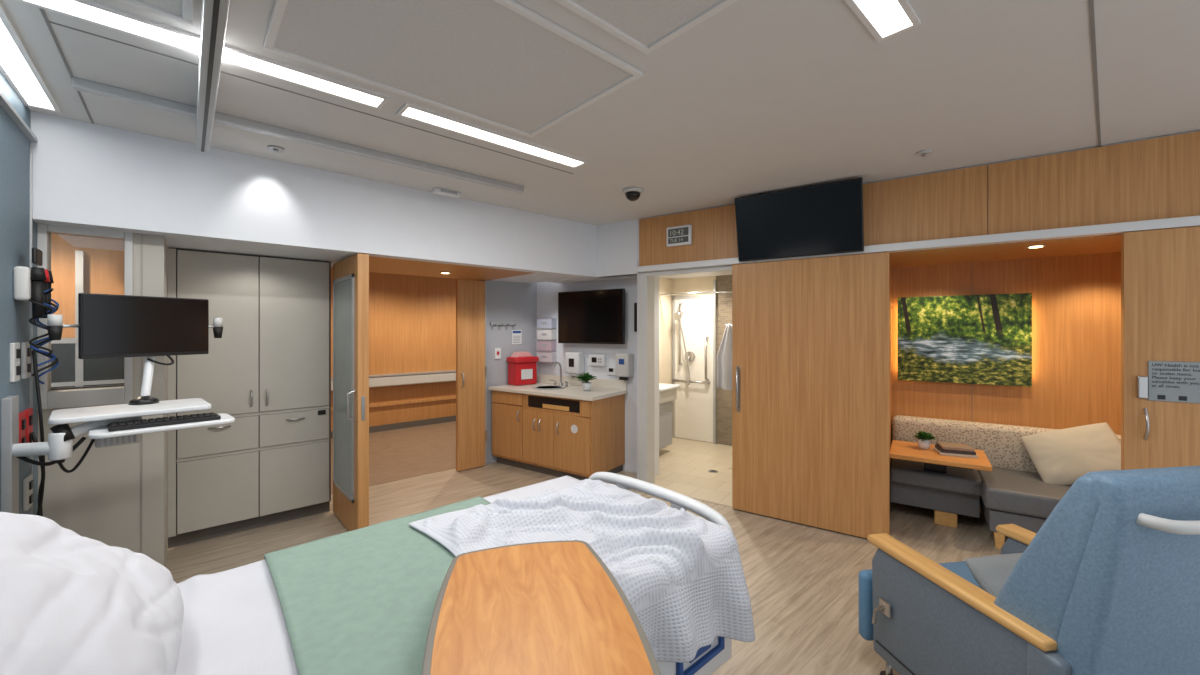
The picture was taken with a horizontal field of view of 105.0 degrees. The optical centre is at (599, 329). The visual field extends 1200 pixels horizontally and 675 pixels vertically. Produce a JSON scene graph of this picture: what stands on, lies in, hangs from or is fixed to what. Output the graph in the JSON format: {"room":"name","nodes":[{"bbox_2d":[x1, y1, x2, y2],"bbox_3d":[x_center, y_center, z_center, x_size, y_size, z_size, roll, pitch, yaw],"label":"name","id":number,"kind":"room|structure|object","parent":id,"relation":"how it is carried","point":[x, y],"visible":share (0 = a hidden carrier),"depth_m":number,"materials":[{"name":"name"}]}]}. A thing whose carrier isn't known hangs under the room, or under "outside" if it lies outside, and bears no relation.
{"room":"hospital room","nodes":[
{"label":"hospital room","id":0,"kind":"room"},
{"bbox_2d":[0,71,37,514],"bbox_3d":[-1.288,0.230,0.421,0.150,2.740,5.550,0,0,-42],"label":"wall","id":1,"kind":"structure","parent":0,"point":[14,144],"depth_m":2.17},
{"bbox_2d":[9,343,20,381],"bbox_3d":[-2.726,0.150,2.147,0.022,0.180,0.100,0,0,-42],"label":"wall outlet","id":2,"kind":"object","parent":1,"relation":"attached to","point":[14,348],"visible":1,"depth_m":2.12,"materials":[{"name":"white plastic"}]},
{"bbox_2d":[0,90,37,141],"bbox_3d":[-1.156,-0.990,0.406,0.025,0.020,5.350,0,0,-42],"label":"trim","id":3,"kind":"structure","parent":1,"relation":"attached to","point":[6,105],"depth_m":2.13,"materials":[{"name":"metal"}]},
{"bbox_2d":[13,266,31,301],"bbox_3d":[-2.796,-0.220,2.246,0.050,0.160,0.240,0,0,-42],"label":"wall unit","id":4,"kind":"object","parent":1,"relation":"attached to","point":[22,291],"depth_m":2.16,"materials":[{"name":"white plastic"}]},
{"bbox_2d":[31,280,43,317],"bbox_3d":[-2.709,-0.150,2.217,0.040,0.180,0.040,0,0,-42],"label":"handle","id":5,"kind":"object","parent":4,"relation":"attached to","point":[37,286],"visible":1,"depth_m":2.21,"materials":[{"name":"plastic"}]},
{"bbox_2d":[32,247,42,265],"bbox_3d":[-2.769,-0.360,2.263,0.017,0.080,0.130,0,0,-42],"label":"dial","id":6,"kind":"object","parent":4,"relation":"attached to","point":[37,255],"visible":1,"depth_m":2.23,"materials":[{"name":"plastic"}]},
{"bbox_2d":[30,267,46,280],"bbox_3d":[-2.709,-0.270,2.217,0.056,0.060,0.056,0,0,-42],"label":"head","id":7,"kind":"object","parent":4,"relation":"attached to","point":[37,273],"visible":0.92,"depth_m":2.20},
{"bbox_2d":[29,288,53,355],"bbox_3d":[-2.701,-0.037,2.224,0.077,0.334,0.084,0,0,-42],"label":"coil","id":8,"kind":"object","parent":4,"relation":"hanging from","point":[51,289],"visible":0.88,"depth_m":2.21,"materials":[{"name":"plastic"}]},
{"bbox_2d":[30,289,55,366],"bbox_3d":[-2.734,-0.013,2.259,0.038,0.383,0.104,0,0,2],"label":"coil","id":9,"kind":"object","parent":4,"relation":"hanging from","point":[50,306],"visible":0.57,"depth_m":2.26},
{"bbox_2d":[32,281,57,375],"bbox_3d":[-2.763,-0.007,2.293,0.056,0.465,0.108,0,0,0],"label":"coil","id":10,"kind":"object","parent":4,"relation":"hanging from","point":[48,302],"depth_m":2.28,"materials":[{"name":"plastic"}]},
{"bbox_2d":[36,299,58,383],"bbox_3d":[-2.799,0.036,2.330,0.077,0.480,0.084,0,0,-42],"label":"coil","id":11,"kind":"object","parent":4,"relation":"hanging from","point":[52,300],"visible":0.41,"depth_m":2.32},
{"bbox_2d":[19,411,25,442],"bbox_3d":[-2.793,0.500,2.222,0.022,0.200,0.110,0,0,-42],"label":"outlet","id":12,"kind":"object","parent":1,"relation":"attached to","point":[22,415],"visible":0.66,"depth_m":2.21,"materials":[{"name":"plastic"}]},
{"bbox_2d":[21,342,30,378],"bbox_3d":[-2.860,0.150,2.296,0.022,0.180,0.100,0,0,-42],"label":"wall outlet","id":13,"kind":"object","parent":1,"relation":"attached to","point":[25,346],"visible":0.94,"depth_m":2.26,"materials":[{"name":"white plastic"}]},
{"bbox_2d":[23,474,32,510],"bbox_3d":[-2.887,0.820,2.326,0.022,0.160,0.110,0,0,-42],"label":"outlet","id":14,"kind":"object","parent":1,"relation":"attached to","point":[27,481],"visible":1,"depth_m":2.30,"materials":[{"name":"white plastic"}]},
{"bbox_2d":[23,408,32,442],"bbox_3d":[-2.887,0.500,2.326,0.022,0.200,0.110,0,0,-42],"label":"outlet","id":15,"kind":"object","parent":1,"relation":"attached to","point":[29,412],"visible":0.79,"depth_m":2.31,"materials":[{"name":"plastic"}]},
{"bbox_2d":[30,146,32,514],"bbox_3d":[-2.949,0.325,2.384,0.008,2.550,0.010,0,0,-42],"label":"trim","id":16,"kind":"structure","parent":1,"relation":"attached to","point":[31,148],"depth_m":2.38,"materials":[{"name":"metal"}]},
{"bbox_2d":[1,293,234,513],"bbox_3d":[-2.413,0.357,2.369,0.804,1.084,0.734,0,0,-42],"label":"workstation","id":17,"kind":"object","parent":1,"relation":"attached to","point":[109,325],"visible":1,"depth_m":2.33,"materials":[{"name":"plastic"}]},
{"bbox_2d":[32,350,44,515],"bbox_3d":[-2.740,0.601,2.235,0.089,1.003,0.017,0,0,2],"label":"cord","id":18,"kind":"object","parent":17,"relation":"attached to","point":[33,351],"visible":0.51,"depth_m":2.23,"materials":[{"name":"black rubber"}]},
{"bbox_2d":[88,413,234,438],"bbox_3d":[-2.175,0.475,2.306,0.280,0.020,0.520,0,0,42],"label":"keyboard tray","id":19,"kind":"object","parent":17,"relation":"on","point":[102,430],"depth_m":2.20,"materials":[{"name":"white plastic"}]},
{"bbox_2d":[51,234,123,337],"bbox_3d":[-3.810,0.350,2.894,1.510,2.500,1.400,0,0,-42],"label":"wall","id":20,"kind":"structure","parent":0,"point":[103,268],"depth_m":3.52,"materials":[{"name":"brown wood"}]},
{"bbox_2d":[37,223,132,409],"bbox_3d":[-2.928,-0.077,2.628,0.365,1.025,0.035,0,0,-42],"label":"frame","id":21,"kind":"object","parent":20,"relation":"attached to","point":[121,395],"visible":0.63,"depth_m":2.61,"materials":[{"name":"white plastic"}]},
{"bbox_2d":[51,343,123,387],"bbox_3d":[-4.043,0.400,3.444,1.000,0.600,0.050,0,0,-42],"label":"window","id":22,"kind":"structure","parent":20,"relation":"in","point":[99,368],"depth_m":3.51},
{"bbox_2d":[51,384,123,389],"bbox_3d":[-2.990,0.345,2.697,0.295,0.030,0.030,0,0,-42],"label":"window sill","id":23,"kind":"structure","parent":20,"relation":"in","point":[119,385],"depth_m":2.69,"materials":[{"name":"plastic"}]},
{"bbox_2d":[51,251,123,386],"bbox_3d":[-4.018,0.050,3.454,1.050,1.300,0.070,0,0,-42],"label":"trim","id":24,"kind":"structure","parent":20,"relation":"attached to","point":[79,255],"depth_m":3.48,"materials":[{"name":"metal"}]},
{"bbox_2d":[141,234,142,553],"bbox_3d":[-2.768,0.460,2.780,0.007,2.080,0.006,0,0,-42],"label":"trim","id":25,"kind":"structure","parent":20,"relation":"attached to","point":[141,234],"depth_m":2.78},
{"bbox_2d":[38,232,166,566],"bbox_3d":[-3.097,0.500,2.917,0.500,2.200,0.640,0,0,-42],"label":"wall","id":26,"kind":"structure","parent":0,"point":[100,500],"depth_m":2.74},
{"bbox_2d":[167,254,167,523],"bbox_3d":[-3.193,0.450,4.189,1.140,2.300,0.100,0,0,-42],"label":"wall","id":27,"kind":"structure","parent":0,"point":[167,254],"depth_m":3.79,"materials":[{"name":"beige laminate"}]},
{"bbox_2d":[31,111,596,282],"bbox_3d":[-1.913,-0.860,4.172,3.940,0.560,1.240,0,0,-42],"label":"soffit","id":28,"kind":"structure","parent":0,"point":[86,175],"depth_m":3.11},
{"bbox_2d":[331,269,477,431],"bbox_3d":[-1.897,0.300,7.039,4.600,2.600,2.600,0,0,-42],"label":"wall","id":29,"kind":"structure","parent":0,"point":[412,318],"depth_m":7.55,"materials":[{"name":"brown wood"}]},
{"bbox_2d":[331,370,455,390],"bbox_3d":[-2.702,0.790,7.828,4.340,0.180,0.150,0,0,-42],"label":"handrail","id":30,"kind":"object","parent":29,"relation":"attached to","point":[381,380],"visible":0.24,"depth_m":7.41,"materials":[{"name":"white plastic"}]},
{"bbox_2d":[331,415,455,437],"bbox_3d":[-2.745,1.550,7.876,4.340,0.100,0.020,0,0,-42],"label":"baseboard","id":31,"kind":"structure","parent":29,"relation":"attached to","point":[379,428],"depth_m":7.54,"materials":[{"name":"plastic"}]},
{"bbox_2d":[331,396,455,411],"bbox_3d":[-2.739,1.180,7.869,4.340,0.040,0.040,0,0,-42],"label":"trim","id":32,"kind":"structure","parent":29,"relation":"attached to","point":[451,397],"depth_m":7.51,"materials":[{"name":"brown wood"}]},
{"bbox_2d":[332,256,532,280],"bbox_3d":[-1.610,-0.593,4.552,1.620,0.015,1.080,0,0,-42],"label":"ceiling","id":33,"kind":"structure","parent":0,"point":[376,264],"depth_m":4.52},
{"bbox_2d":[478,280,536,462],"bbox_3d":[-1.130,0.450,5.791,0.810,2.300,0.120,0,0,-42],"label":"wall","id":34,"kind":"structure","parent":0,"point":[516,302],"depth_m":5.68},
{"bbox_2d":[512,330,521,343],"bbox_3d":[-1.046,0.090,5.779,0.140,0.180,0.007,0,0,-42],"label":"posted notice","id":35,"kind":"object","parent":34,"relation":"attached to","point":[516,334],"visible":1,"depth_m":5.78,"materials":[{"name":"white paper"}]},
{"bbox_2d":[166,421,1008,674],"bbox_3d":[-0.060,1.647,4.252,7.200,0.106,9.600,0,0,-42],"label":"floor","id":36,"kind":"structure","parent":0,"point":[802,580],"depth_m":3.50,"materials":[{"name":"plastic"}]},
{"bbox_2d":[168,248,330,547],"bbox_3d":[-2.918,0.502,3.873,1.043,2.195,0.638,0,0,-42],"label":"tall cabinet","id":37,"kind":"object","parent":36,"relation":"on","point":[269,369],"visible":0.99,"depth_m":3.64,"materials":[{"name":"laminate"}]},
{"bbox_2d":[0,472,754,674],"bbox_3d":[-0.587,1.003,1.516,2.339,1.193,1.202,0,0,-42],"label":"hospital bed","id":38,"kind":"object","parent":36,"relation":"on","point":[361,601],"visible":0.78,"depth_m":1.42,"materials":[{"name":"white fabric"}]},
{"bbox_2d":[0,512,183,674],"bbox_3d":[-1.205,0.618,0.961,0.760,0.258,0.570,0,-38,48],"label":"pillow","id":39,"kind":"object","parent":38,"relation":"on","point":[71,603],"depth_m":0.93,"materials":[{"name":"white fabric"}]},
{"bbox_2d":[408,479,754,662],"bbox_3d":[-0.102,0.961,1.829,1.002,0.492,1.013,0,0,-42],"label":"throw blanket","id":40,"kind":"object","parent":38,"relation":"on","point":[680,572],"depth_m":1.74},
{"bbox_2d":[421,540,660,674],"bbox_3d":[-0.155,1.147,1.099,0.500,0.905,0.836,0,0,-14],"label":"table","id":41,"kind":"object","parent":36,"relation":"on","point":[547,607],"visible":1,"depth_m":1.11,"materials":[{"name":"brown wood"}]},
{"bbox_2d":[488,374,627,479],"bbox_3d":[-0.510,1.085,5.333,1.524,1.030,0.696,0,0,35],"label":"base cabinet","id":42,"kind":"object","parent":36,"relation":"on","point":[545,427],"visible":1,"depth_m":5.04,"materials":[{"name":"brown wood"}]},
{"bbox_2d":[543,404,568,410],"bbox_3d":[-0.477,0.833,4.948,0.370,0.045,0.005,0,0,35],"label":"paper tray","id":43,"kind":"object","parent":42,"relation":"on","point":[546,407],"depth_m":4.95,"materials":[{"name":"brown wood"}]},
{"bbox_2d":[488,382,627,400],"bbox_3d":[-0.510,0.695,5.333,1.524,0.040,0.695,0,0,35],"label":"countertop","id":44,"kind":"structure","parent":42,"relation":"on","point":[570,391],"depth_m":5.09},
{"bbox_2d":[507,351,538,385],"bbox_3d":[-0.957,0.470,5.695,0.340,0.400,0.225,0,0,-42],"label":"sharps container","id":45,"kind":"object","parent":44,"relation":"on","point":[522,366],"visible":1,"depth_m":5.62,"materials":[{"name":"red plastic"}]},
{"bbox_2d":[575,372,597,390],"bbox_3d":[-0.159,0.573,5.131,0.268,0.201,0.225,0,0,8],"label":"potted plant","id":46,"kind":"object","parent":44,"relation":"on","point":[586,386],"visible":1,"depth_m":5.09,"materials":[{"name":"green plant"}]},
{"bbox_2d":[890,415,1120,548],"bbox_3d":[3.247,1.200,3.569,1.680,0.800,0.830,0,0,35],"label":"sofa","id":47,"kind":"object","parent":36,"relation":"on","point":[1014,492],"visible":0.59,"depth_m":3.74,"materials":[{"name":"grey fabric"}]},
{"bbox_2d":[890,458,981,495],"bbox_3d":[2.846,1.225,3.921,0.620,0.130,0.530,0,0,35],"label":"seat cushion","id":48,"kind":"object","parent":47,"relation":"on","point":[961,481],"depth_m":3.73,"materials":[{"name":"grey leather"}]},
{"bbox_2d":[890,440,991,472],"bbox_3d":[2.724,1.073,3.719,0.630,0.175,0.560,0,0,35],"label":"side table","id":49,"kind":"object","parent":47,"relation":"on","point":[899,450],"visible":0.88,"depth_m":3.61,"materials":[{"name":"brown wood"}]},
{"bbox_2d":[915,430,935,449],"bbox_3d":[2.691,0.908,3.814,0.162,0.152,0.184,0,0,35],"label":"potted plant","id":50,"kind":"object","parent":49,"relation":"on","point":[924,439],"visible":1,"depth_m":3.79,"materials":[{"name":"green plant"}]},
{"bbox_2d":[934,442,977,457],"bbox_3d":[2.819,0.950,3.654,0.240,0.069,0.180,0,0,23],"label":"book stack","id":51,"kind":"object","parent":49,"relation":"on","point":[942,448],"visible":1,"depth_m":3.59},
{"bbox_2d":[937,442,973,451],"bbox_3d":[2.819,0.925,3.654,0.200,0.021,0.180,0,0,23],"label":"book","id":52,"kind":"object","parent":51,"relation":"on","point":[942,446],"depth_m":3.61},
{"bbox_2d":[935,444,975,454],"bbox_3d":[2.819,0.950,3.654,0.220,0.021,0.180,0,0,23],"label":"book","id":53,"kind":"object","parent":51,"relation":"on","point":[942,449],"depth_m":3.59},
{"bbox_2d":[934,447,977,457],"bbox_3d":[2.819,0.974,3.654,0.240,0.021,0.180,0,0,23],"label":"book","id":54,"kind":"object","parent":51,"relation":"on","point":[939,450],"depth_m":3.58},
{"bbox_2d":[892,415,1120,472],"bbox_3d":[3.438,0.990,3.844,1.680,0.380,0.160,0,0,35],"label":"cushion","id":55,"kind":"object","parent":47,"relation":"on","point":[1003,446],"depth_m":3.89,"materials":[{"name":"beige fabric"}]},
{"bbox_2d":[978,467,1071,518],"bbox_3d":[3.459,1.230,3.366,1.060,0.160,0.740,0,0,35],"label":"cushion","id":56,"kind":"object","parent":47,"relation":"on","point":[1015,491],"depth_m":3.33,"materials":[{"name":"grey leather"}]},
{"bbox_2d":[1020,423,1120,485],"bbox_3d":[3.585,0.940,3.460,0.583,0.487,0.310,0,0,32],"label":"throw pillow","id":57,"kind":"object","parent":47,"relation":"on","point":[1061,456],"visible":0.77,"depth_m":3.43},
{"bbox_2d":[859,466,1199,674],"bbox_3d":[1.661,1.002,1.736,0.806,1.195,1.057,0,0,-9],"label":"recliner chair","id":58,"kind":"object","parent":36,"relation":"on","point":[1109,583],"visible":1,"depth_m":1.36,"materials":[{"name":"blue fabric"}]},
{"bbox_2d":[940,562,979,587],"bbox_3d":[1.653,1.175,1.880,0.590,0.130,0.670,0,0,-9],"label":"seat cushion","id":59,"kind":"object","parent":58,"relation":"on","point":[961,569],"depth_m":2.12,"materials":[{"name":"blue fabric"}]},
{"bbox_2d":[965,553,1022,597],"bbox_3d":[1.721,1.029,1.834,0.418,0.133,0.266,0,40,-9],"label":"lumbar pillow","id":60,"kind":"object","parent":58,"relation":"on","point":[991,573],"depth_m":1.84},
{"bbox_2d":[1083,466,1199,475],"bbox_3d":[1.710,0.777,1.508,0.600,0.725,0.330,0,0,-9],"label":"cushion","id":61,"kind":"object","parent":58,"relation":"on","point":[1185,468],"depth_m":1.35,"materials":[{"name":"fabric"}]},
{"bbox_2d":[545,274,636,283],"bbox_3d":[-0.001,-0.590,5.292,1.300,0.020,0.430,0,0,35],"label":"ceiling","id":62,"kind":"structure","parent":0,"point":[572,279],"depth_m":5.28,"materials":[{"name":"white paint"}]},
{"bbox_2d":[537,262,658,478],"bbox_3d":[-0.179,0.450,5.404,1.720,2.300,0.450,0,0,35],"label":"wall","id":63,"kind":"structure","parent":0,"point":[547,292],"depth_m":5.21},
{"bbox_2d":[537,374,626,389],"bbox_3d":[-0.254,0.623,5.566,1.350,0.105,0.021,0,0,35],"label":"backsplash","id":64,"kind":"structure","parent":63,"relation":"attached to","point":[542,378],"depth_m":5.46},
{"bbox_2d":[558,288,624,343],"bbox_3d":[-0.091,-0.150,5.389,0.940,0.620,0.134,0,0,35],"label":"television","id":65,"kind":"object","parent":63,"relation":"attached to","point":[590,316],"depth_m":5.30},
{"bbox_2d":[589,354,605,365],"bbox_3d":[-0.032,0.355,5.396,0.230,0.130,0.054,0,0,35],"label":"control panel","id":66,"kind":"object","parent":63,"relation":"attached to","point":[594,360],"visible":1,"depth_m":5.37,"materials":[{"name":"white plastic"}]},
{"bbox_2d":[616,353,633,379],"bbox_3d":[0.274,0.407,5.135,0.170,0.295,0.134,0,0,35],"label":"dispenser","id":67,"kind":"object","parent":63,"relation":"attached to","point":[624,361],"visible":1,"depth_m":5.08,"materials":[{"name":"white plastic"}]},
{"bbox_2d":[0,0,1199,225],"bbox_3d":[0.857,-1.190,2.224,5.750,0.100,5.360,0,0,-42],"label":"ceiling","id":68,"kind":"structure","parent":0,"point":[756,97],"depth_m":2.31,"materials":[{"name":"paint"}]},
{"bbox_2d":[0,3,61,112],"bbox_3d":[-1.350,-1.134,0.689,0.125,0.012,4.470,0,0,-42],"label":"recessed light","id":69,"kind":"object","parent":68,"relation":"in","point":[17,66],"visible":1,"depth_m":2.02,"materials":[{"name":"white"}]},
{"bbox_2d":[15,0,199,55],"bbox_3d":[-1.767,-1.134,1.669,0.475,0.012,0.175,0,0,-42],"label":"recessed light","id":70,"kind":"object","parent":68,"relation":"in","point":[102,15],"depth_m":1.69,"materials":[{"name":"white"}]},
{"bbox_2d":[116,0,193,25],"bbox_3d":[-1.336,-1.131,1.252,0.350,0.018,0.890,0,0,-42],"label":"panel","id":71,"kind":"object","parent":68,"relation":"attached to","point":[179,10],"visible":1,"depth_m":1.61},
{"bbox_2d":[267,145,284,152],"bbox_3d":[-2.030,-1.127,2.882,0.089,0.025,0.089,0,0,-42],"label":"sprinkler head","id":72,"kind":"object","parent":68,"relation":"attached to","point":[276,149],"visible":1,"depth_m":2.87},
{"bbox_2d":[72,0,523,192],"bbox_3d":[-0.068,-1.069,1.286,2.380,0.143,4.802,0,0,-42],"label":"track","id":73,"kind":"object","parent":68,"relation":"attached to","point":[214,15],"visible":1,"depth_m":2.24,"materials":[{"name":"metal"}]},
{"bbox_2d":[222,44,388,109],"bbox_3d":[-1.304,-1.134,2.085,0.628,0.012,0.175,0,0,-42],"label":"recessed light","id":74,"kind":"object","parent":68,"relation":"in","point":[233,56],"depth_m":2.06,"materials":[{"name":"white"}]},
{"bbox_2d":[432,187,461,197],"bbox_3d":[-1.253,-1.123,3.767,0.220,0.035,0.084,0,0,-42],"label":"ceiling sensor","id":75,"kind":"object","parent":68,"relation":"attached to","point":[439,191],"depth_m":3.74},
{"bbox_2d":[263,0,642,137],"bbox_3d":[-0.578,-1.131,1.935,1.270,0.018,0.890,0,0,-42],"label":"panel","id":76,"kind":"object","parent":68,"relation":"attached to","point":[503,64],"visible":1,"depth_m":1.89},
{"bbox_2d":[396,102,587,168],"bbox_3d":[-0.574,-1.134,2.760,1.200,0.012,0.150,0,0,-42],"label":"recessed light","id":77,"kind":"object","parent":68,"relation":"in","point":[410,111],"visible":1,"depth_m":2.67,"materials":[{"name":"white"}]},
{"bbox_2d":[39,0,1100,173],"bbox_3d":[0.847,-1.138,2.209,4.985,0.004,5.350,0,0,-42],"label":"trim","id":78,"kind":"structure","parent":68,"relation":"attached to","point":[1091,2],"depth_m":2.01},
{"bbox_2d":[622,186,642,200],"bbox_3d":[0.267,-1.095,3.739,0.169,0.090,0.169,0,0,-42],"label":"dome camera","id":79,"kind":"object","parent":68,"relation":"attached to","point":[633,193],"visible":1,"depth_m":3.69,"materials":[{"name":"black plastic"}]},
{"bbox_2d":[555,0,737,54],"bbox_3d":[-0.034,-1.131,1.308,1.100,0.018,0.550,0,0,-42],"label":"panel","id":80,"kind":"object","parent":68,"relation":"attached to","point":[645,25],"visible":1,"depth_m":1.65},
{"bbox_2d":[845,0,920,41],"bbox_3d":[0.694,-1.134,1.351,1.200,0.012,0.140,0,0,-42],"label":"recessed light","id":81,"kind":"object","parent":68,"relation":"in","point":[884,19],"visible":1,"depth_m":1.66,"materials":[{"name":"white"}]},
{"bbox_2d":[855,0,911,35],"bbox_3d":[0.694,-1.137,1.351,1.160,0.005,0.100,0,0,-42],"label":"diffuser","id":82,"kind":"object","parent":81,"relation":"attached to","point":[881,17],"depth_m":1.66,"materials":[{"name":"white"}]},
{"bbox_2d":[659,276,715,383],"bbox_3d":[1.222,0.400,5.605,1.890,2.400,2.120,0,0,35],"label":"wall","id":83,"kind":"structure","parent":0,"point":[698,284],"depth_m":6.70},
{"bbox_2d":[333,253,368,530],"bbox_3d":[-2.067,0.507,3.736,0.142,2.165,0.780,0,0,-42],"label":"leaf","id":84,"kind":"object","parent":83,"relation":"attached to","point":[353,516],"depth_m":3.48,"materials":[{"name":"brown wood"}]},
{"bbox_2d":[333,274,353,502],"bbox_3d":[-2.090,0.445,3.743,0.014,1.750,0.640,0,0,-42],"label":"panel","id":85,"kind":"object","parent":84,"relation":"attached to","point":[341,489],"depth_m":3.72,"materials":[{"name":"glass"}]},
{"bbox_2d":[456,279,486,470],"bbox_3d":[-1.478,0.510,5.303,0.360,2.160,0.060,0,0,-42],"label":"leaf","id":86,"kind":"object","parent":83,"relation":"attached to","point":[470,294],"depth_m":5.27,"materials":[{"name":"brown wood"}]},
{"bbox_2d":[485,281,486,465],"bbox_3d":[-1.370,0.510,5.448,0.025,2.180,0.070,0,0,-42],"label":"trim","id":87,"kind":"structure","parent":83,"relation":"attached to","point":[485,281],"depth_m":5.42,"materials":[{"name":"metal"}]},
{"bbox_2d":[535,317,555,362],"bbox_3d":[-0.677,0.125,5.808,0.280,0.570,0.105,0,0,35],"label":"rack","id":88,"kind":"object","parent":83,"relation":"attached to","point":[546,347],"visible":0.96,"depth_m":5.76,"materials":[{"name":"grey paint"}]},
{"bbox_2d":[565,352,584,375],"bbox_3d":[-0.305,0.410,5.538,0.220,0.280,0.134,0,0,35],"label":"soap dispenser","id":89,"kind":"object","parent":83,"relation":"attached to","point":[574,361],"visible":0.98,"depth_m":5.48,"materials":[{"name":"white plastic"}]},
{"bbox_2d":[659,383,679,449],"bbox_3d":[0.723,1.110,5.964,0.440,0.780,0.560,0,0,35],"label":"sink","id":90,"kind":"object","parent":83,"relation":"attached to","point":[667,392],"visible":0.39,"depth_m":5.87,"materials":[{"name":"white ceramic"}]},
{"bbox_2d":[672,295,712,442],"bbox_3d":[1.355,0.545,6.662,0.660,2.090,0.028,0,0,35],"label":"shower surround","id":91,"kind":"object","parent":83,"relation":"attached to","point":[692,410],"visible":0.81,"depth_m":6.64,"materials":[{"name":"tile"}]},
{"bbox_2d":[673,303,694,385],"bbox_3d":[1.203,0.202,6.612,0.249,1.190,0.225,0,0,35],"label":"shower","id":92,"kind":"object","parent":91,"relation":"attached to","point":[689,356],"visible":1,"depth_m":6.61,"materials":[{"name":"metal"}]},
{"bbox_2d":[672,336,709,383],"bbox_3d":[1.307,0.420,6.629,0.556,0.675,0.088,0,0,35],"label":"grab bar","id":93,"kind":"object","parent":91,"relation":"attached to","point":[706,337],"visible":1,"depth_m":6.46,"materials":[{"name":"metal"}]},
{"bbox_2d":[660,291,731,295],"bbox_3d":[1.579,-0.500,6.125,1.668,0.024,0.116,0,0,27],"label":"shower rail","id":94,"kind":"object","parent":83,"relation":"attached to","point":[719,291],"visible":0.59,"depth_m":6.22,"materials":[{"name":"metal"}]},
{"bbox_2d":[713,280,716,443],"bbox_3d":[1.619,0.450,6.456,0.030,2.300,0.070,0,0,35],"label":"trim","id":95,"kind":"structure","parent":83,"relation":"attached to","point":[714,281],"depth_m":6.43,"materials":[{"name":"metal"}]},
{"bbox_2d":[717,324,731,390],"bbox_3d":[1.641,0.335,5.240,0.645,0.810,0.102,0,0,35],"label":"hanging towel","id":96,"kind":"object","parent":83,"relation":"hanging from","point":[724,356],"visible":0.56,"depth_m":5.34,"materials":[{"name":"white fabric"}]},
{"bbox_2d":[664,272,731,278],"bbox_3d":[1.219,-0.800,5.601,1.890,0.080,2.130,0,0,35],"label":"ceiling","id":97,"kind":"structure","parent":0,"point":[730,273],"depth_m":6.42,"materials":[{"name":"paint"}]},
{"bbox_2d":[716,275,731,445],"bbox_3d":[2.057,0.417,6.175,1.030,2.354,0.031,0,0,35],"label":"shower tile","id":98,"kind":"structure","parent":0,"point":[724,282],"depth_m":6.39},
{"bbox_2d":[642,130,1199,234],"bbox_3d":[2.572,0.230,3.290,5.190,2.740,0.121,0,0,35],"label":"wall","id":99,"kind":"structure","parent":0,"point":[1198,130],"depth_m":3.16,"materials":[{"name":"white paint"}]},
{"bbox_2d":[597,219,638,277],"bbox_3d":[0.220,-0.860,4.926,0.540,0.560,0.120,0,0,35],"label":"header","id":100,"kind":"object","parent":99,"relation":"attached to","point":[617,243],"depth_m":4.88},
{"bbox_2d":[666,224,691,246],"bbox_3d":[0.760,-0.905,4.425,0.260,0.190,0.045,0,0,35],"label":"digital clock","id":101,"kind":"object","parent":99,"relation":"attached to","point":[677,235],"visible":1,"depth_m":4.40,"materials":[{"name":"white plastic"}]},
{"bbox_2d":[638,265,731,483],"bbox_3d":[0.865,0.507,4.471,1.040,2.185,0.170,0,0,35],"label":"trim","id":102,"kind":"structure","parent":99,"relation":"attached to","point":[646,280],"depth_m":4.67,"materials":[{"name":"paint"}]},
{"bbox_2d":[734,177,863,261],"bbox_3d":[1.595,-0.860,3.733,0.950,0.534,0.227,0,0,35],"label":"television","id":103,"kind":"object","parent":99,"relation":"attached to","point":[826,218],"visible":1,"depth_m":3.65,"materials":[{"name":"plastic"}]},
{"bbox_2d":[732,252,889,537],"bbox_3d":[1.664,0.503,3.758,1.185,2.170,0.098,0,0,35],"label":"leaf","id":104,"kind":"object","parent":99,"relation":"hanging from","point":[811,336],"depth_m":3.71,"materials":[{"name":"brown wood"}]},
{"bbox_2d":[635,215,1199,272],"bbox_3d":[2.512,-0.613,3.204,5.190,0.055,0.090,0,0,35],"label":"trim","id":105,"kind":"structure","parent":99,"relation":"attached to","point":[1190,221],"depth_m":3.08,"materials":[{"name":"white plastic"}]},
{"bbox_2d":[639,131,1199,265],"bbox_3d":[2.533,-0.885,3.230,5.185,0.490,0.018,0,0,35],"label":"wall panel","id":106,"kind":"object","parent":99,"relation":"attached to","point":[1155,178],"depth_m":3.06,"materials":[{"name":"brown wood"}]},
{"bbox_2d":[1121,226,1199,469],"bbox_3d":[3.630,0.503,2.395,1.230,2.170,0.091,0,0,35],"label":"leaf","id":107,"kind":"object","parent":99,"relation":"hanging from","point":[1160,269],"depth_m":2.66,"materials":[{"name":"brown wood"}]},
{"bbox_2d":[1137,376,1147,398],"bbox_3d":[3.173,0.335,2.692,0.040,0.130,0.026,0,0,35],"label":"keypad lock","id":108,"kind":"object","parent":107,"relation":"attached to","point":[1142,381],"visible":1,"depth_m":2.68,"materials":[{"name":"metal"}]},
{"bbox_2d":[1148,361,1199,402],"bbox_3d":[3.294,0.295,2.616,0.235,0.230,0.010,0,0,35],"label":"door sign","id":109,"kind":"object","parent":107,"relation":"attached to","point":[1171,381],"visible":1,"depth_m":2.62,"materials":[{"name":"plastic"}]},
{"bbox_2d":[890,252,1120,512],"bbox_3d":[3.239,0.450,3.557,1.900,2.300,1.080,0,0,35],"label":"wall niche","id":110,"kind":"object","parent":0,"point":[1076,299],"visible":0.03,"depth_m":3.80,"materials":[{"name":"brown wood"}]},
{"bbox_2d":[898,293,1031,386],"bbox_3d":[3.196,0.083,4.082,0.930,0.775,0.065,0,0,35],"label":"landscape picture","id":111,"kind":"object","parent":110,"relation":"attached to","point":[966,339],"visible":1,"depth_m":4.03,"materials":[{"name":"plastic"}]},
{"bbox_2d":[890,234,1120,266],"bbox_3d":[3.176,-0.630,3.466,1.700,0.100,1.100,0,0,35],"label":"ceiling","id":112,"kind":"structure","parent":0,"point":[1100,244],"depth_m":3.52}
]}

